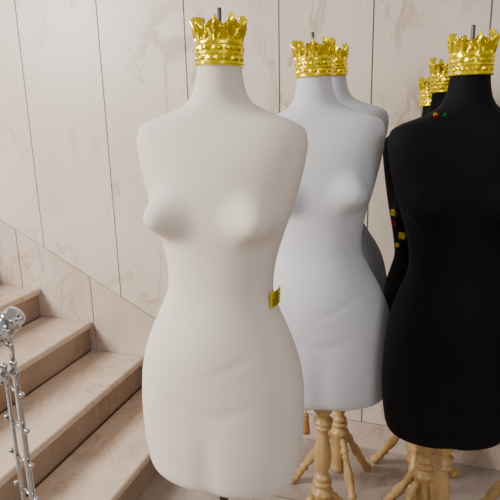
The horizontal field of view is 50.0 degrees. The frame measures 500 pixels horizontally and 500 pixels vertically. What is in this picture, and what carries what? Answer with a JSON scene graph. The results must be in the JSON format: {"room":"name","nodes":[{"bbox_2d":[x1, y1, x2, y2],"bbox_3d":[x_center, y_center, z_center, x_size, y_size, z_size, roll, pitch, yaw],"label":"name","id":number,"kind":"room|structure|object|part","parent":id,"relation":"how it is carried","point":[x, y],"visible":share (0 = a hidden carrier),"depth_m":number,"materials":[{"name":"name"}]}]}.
{"room":"stairwell","nodes":[
{"label":"stairwell","id":0,"kind":"room"},
{"bbox_2d":[0,0,499,469],"bbox_3d":[-0.047,-0.780,2.305,6.400,3.400,0.120,3,15,18],"label":"wall","id":1,"kind":"structure","parent":0,"point":[79,79],"depth_m":2.48,"materials":[{"name":"stone"}]},
{"bbox_2d":[137,438,499,499],"bbox_3d":[-0.843,1.552,0.269,6.400,0.100,5.230,3,15,18],"label":"floor","id":2,"kind":"structure","parent":0,"point":[472,482],"depth_m":2.25,"materials":[{"name":"stone"}]},
{"bbox_2d":[0,285,157,499],"bbox_3d":[-1.741,0.233,2.462,2.745,1.440,1.128,3,15,18],"label":"staircase","id":3,"kind":"structure","parent":2,"relation":"on","point":[84,416],"depth_m":2.34,"materials":[{"name":"stone"}]},
{"bbox_2d":[0,306,39,499],"bbox_3d":[-0.785,0.594,1.514,0.159,0.829,0.390,6,16,27],"label":"stair railing","id":4,"kind":"object","parent":3,"relation":"on","point":[12,318],"visible":1,"depth_m":1.61,"materials":[{"name":"silver metal"}]},
{"bbox_3d":[-0.738,0.648,1.696,0.060,0.635,0.060,3,15,18],"label":"railing post","id":5,"kind":"part","parent":4,"relation":"part of","materials":[{"name":"silver metal"}]},
{"bbox_3d":[-0.791,0.345,1.451,0.074,0.314,0.398,12,19,42],"label":"handrail","id":6,"kind":"part","parent":4,"relation":"part of","materials":[{"name":"silver metal"}]},
{"bbox_3d":[-0.687,0.643,1.650,0.060,0.665,0.060,3,15,18],"label":"railing post","id":7,"kind":"part","parent":4,"relation":"part of","materials":[{"name":"silver metal"}]},
{"bbox_2d":[137,7,307,499],"bbox_3d":[-0.070,0.332,1.320,0.420,1.721,0.288,3,15,16],"label":"mannequin","id":8,"kind":"object","parent":2,"relation":"on","point":[223,384],"visible":1,"depth_m":1.17,"materials":[{"name":"white fabric"}]},
{"bbox_3d":[-0.115,-0.457,1.123,0.022,0.059,0.045,0,14,-3],"label":"crown","id":9,"kind":"part","parent":8,"relation":"part of","materials":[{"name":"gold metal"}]},
{"bbox_3d":[-0.102,-0.446,1.092,0.024,0.052,0.045,-12,19,-41],"label":"crown","id":10,"kind":"part","parent":8,"relation":"part of","materials":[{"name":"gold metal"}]},
{"bbox_3d":[-0.071,-0.445,1.076,0.045,0.058,0.024,2,14,7],"label":"crown","id":11,"kind":"part","parent":8,"relation":"part of","materials":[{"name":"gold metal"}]},
{"bbox_3d":[-0.064,-0.484,1.118,0.010,0.041,0.010,5,15,16],"label":"finial rod","id":12,"kind":"part","parent":8,"relation":"part of","materials":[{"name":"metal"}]},
{"bbox_3d":[-0.037,-0.448,1.083,0.045,0.062,0.022,-8,17,-32],"label":"crown","id":13,"kind":"part","parent":8,"relation":"part of","materials":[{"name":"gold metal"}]},
{"bbox_3d":[-0.016,-0.453,1.111,0.022,0.059,0.045,5,15,17],"label":"crown","id":14,"kind":"part","parent":8,"relation":"part of","materials":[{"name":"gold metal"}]},
{"bbox_2d":[273,32,389,499],"bbox_3d":[0.220,0.245,1.649,0.403,1.716,0.325,8,17,32],"label":"mannequin","id":15,"kind":"object","parent":2,"relation":"on","point":[335,310],"visible":0.91,"depth_m":1.51,"materials":[{"name":"white fabric"}]},
{"bbox_3d":[0.121,-0.537,1.454,0.022,0.059,0.045,-5,14,-3],"label":"crown","id":16,"kind":"part","parent":15,"relation":"part of","materials":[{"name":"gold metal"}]},
{"bbox_3d":[0.135,-0.527,1.424,0.024,0.052,0.045,-17,19,-42],"label":"crown","id":17,"kind":"part","parent":15,"relation":"part of","materials":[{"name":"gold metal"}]},
{"bbox_3d":[0.130,0.954,1.806,0.183,0.269,0.040,-4,14,-11],"label":"stand leg","id":18,"kind":"part","parent":15,"relation":"part of","materials":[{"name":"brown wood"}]},
{"bbox_3d":[0.167,-0.529,1.408,0.045,0.058,0.024,-2,14,6],"label":"crown","id":19,"kind":"part","parent":15,"relation":"part of","materials":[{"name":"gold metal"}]},
{"bbox_3d":[0.200,-0.535,1.416,0.045,0.062,0.022,-13,17,-32],"label":"crown","id":20,"kind":"part","parent":15,"relation":"part of","materials":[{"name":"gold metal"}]},
{"bbox_3d":[0.220,-0.541,1.443,0.023,0.059,0.045,0,15,16],"label":"crown","id":21,"kind":"part","parent":15,"relation":"part of","materials":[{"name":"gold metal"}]},
{"bbox_3d":[0.361,0.937,1.851,0.183,0.269,0.040,-4,14,-11],"label":"stand leg","id":22,"kind":"part","parent":15,"relation":"part of","materials":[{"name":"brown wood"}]},
{"bbox_2d":[292,42,388,499],"bbox_3d":[0.313,0.151,1.964,0.394,1.738,0.356,-1,14,3],"label":"mannequin","id":23,"kind":"object","parent":2,"relation":"on","point":[340,436],"visible":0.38,"depth_m":1.91,"materials":[{"name":"white fabric"}]},
{"bbox_3d":[0.247,0.852,2.202,0.183,0.269,0.040,3,15,18],"label":"stand leg","id":24,"kind":"part","parent":23,"relation":"part of","materials":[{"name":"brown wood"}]},
{"bbox_3d":[0.283,-0.639,1.740,0.045,0.058,0.024,-7,14,-12],"label":"crown","id":25,"kind":"part","parent":23,"relation":"part of","materials":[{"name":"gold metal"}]},
{"bbox_3d":[0.311,-0.648,1.758,0.022,0.062,0.045,6,18,37],"label":"crown","id":26,"kind":"part","parent":23,"relation":"part of","materials":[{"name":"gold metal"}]},
{"bbox_3d":[0.383,0.886,2.053,0.040,0.269,0.183,-4,14,-11],"label":"stand leg","id":27,"kind":"part","parent":23,"relation":"part of","materials":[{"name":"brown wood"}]},
{"bbox_3d":[0.447,0.838,2.241,0.183,0.269,0.040,-13,18,-40],"label":"stand leg","id":28,"kind":"part","parent":23,"relation":"part of","materials":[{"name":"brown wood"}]},
{"bbox_2d":[380,58,448,499],"bbox_3d":[0.593,0.239,1.732,0.367,1.669,0.318,2,14,12],"label":"mannequin","id":29,"kind":"object","parent":2,"relation":"on","point":[420,478],"visible":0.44,"depth_m":1.66,"materials":[{"name":"black fabric"}]},
{"bbox_3d":[0.548,0.895,1.999,0.040,0.269,0.183,-10,16,-30],"label":"stand leg","id":30,"kind":"part","parent":29,"relation":"part of","materials":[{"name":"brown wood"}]},
{"bbox_3d":[0.509,0.936,1.842,0.183,0.269,0.040,-10,16,-30],"label":"stand leg","id":31,"kind":"part","parent":29,"relation":"part of","materials":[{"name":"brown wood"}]},
{"bbox_3d":[0.524,-0.522,1.541,0.022,0.059,0.045,-2,14,-1],"label":"crown","id":32,"kind":"part","parent":29,"relation":"part of","materials":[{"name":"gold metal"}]},
{"bbox_3d":[0.536,-0.511,1.510,0.024,0.052,0.045,-13,18,-39],"label":"crown","id":33,"kind":"part","parent":29,"relation":"part of","materials":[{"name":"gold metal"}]},
{"bbox_2d":[370,76,458,487],"bbox_3d":[0.700,0.175,2.049,0.331,1.636,0.368,-5,14,-13],"label":"mannequin","id":34,"kind":"object","parent":2,"relation":"on","point":[425,97],"visible":0.14,"depth_m":2.11,"materials":[{"name":"black fabric"}]},
{"bbox_3d":[0.596,0.823,2.286,0.040,0.269,0.183,-13,18,-40],"label":"stand leg","id":35,"kind":"part","parent":34,"relation":"part of","materials":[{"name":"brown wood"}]},
{"bbox_3d":[0.638,0.870,2.091,0.040,0.269,0.183,3,15,18],"label":"stand leg","id":36,"kind":"part","parent":34,"relation":"part of","materials":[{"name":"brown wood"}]},
{"bbox_3d":[0.589,-0.562,1.844,0.024,0.052,0.045,-3,14,-6],"label":"crown","id":37,"kind":"part","parent":34,"relation":"part of","materials":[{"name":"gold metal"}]},
{"bbox_3d":[0.605,-0.558,1.813,0.045,0.058,0.024,12,19,42],"label":"crown","id":38,"kind":"part","parent":34,"relation":"part of","materials":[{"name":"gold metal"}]},
{"bbox_3d":[0.790,0.834,2.223,0.183,0.269,0.040,-4,14,-11],"label":"stand leg","id":39,"kind":"part","parent":34,"relation":"part of","materials":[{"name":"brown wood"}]},
{"bbox_2d":[382,25,499,499],"bbox_3d":[0.551,0.288,1.481,0.340,1.699,0.321,12,19,42],"label":"mannequin","id":40,"kind":"object","parent":2,"relation":"on","point":[441,358],"visible":1,"depth_m":1.35,"materials":[{"name":"black fabric"}]},
{"bbox_3d":[0.493,-0.498,1.318,0.022,0.062,0.045,7,17,32],"label":"crown","id":41,"kind":"part","parent":40,"relation":"part of","materials":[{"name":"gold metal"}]},
{"bbox_3d":[0.485,-0.488,1.286,0.023,0.059,0.045,-3,14,-7],"label":"crown","id":42,"kind":"part","parent":40,"relation":"part of","materials":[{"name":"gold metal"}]},
{"bbox_3d":[0.501,-0.478,1.256,0.045,0.052,0.024,11,19,41],"label":"crown","id":43,"kind":"part","parent":40,"relation":"part of","materials":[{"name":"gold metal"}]},
{"bbox_3d":[0.535,-0.518,1.285,0.010,0.041,0.010,1,14,9],"label":"finial rod","id":44,"kind":"part","parent":40,"relation":"part of","materials":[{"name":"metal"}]},
{"bbox_3d":[0.533,-0.479,1.243,0.045,0.058,0.024,-1,14,3],"label":"crown","id":45,"kind":"part","parent":40,"relation":"part of","materials":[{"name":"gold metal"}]},
{"bbox_3d":[0.566,-0.484,1.252,0.045,0.062,0.022,-12,17,-36],"label":"crown","id":46,"kind":"part","parent":40,"relation":"part of","materials":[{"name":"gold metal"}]},
{"bbox_3d":[0.585,-0.490,1.281,0.022,0.059,0.045,2,14,12],"label":"crown","id":47,"kind":"part","parent":40,"relation":"part of","materials":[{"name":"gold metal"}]},
{"bbox_2d":[480,480,499,499],"bbox_3d":[0.991,0.216,1.784,0.308,1.671,0.308,-12,17,-35],"label":"mannequin stand","id":48,"kind":"object","parent":2,"relation":"on","point":[493,493],"visible":0.06,"depth_m":1.96,"materials":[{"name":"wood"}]}
]}

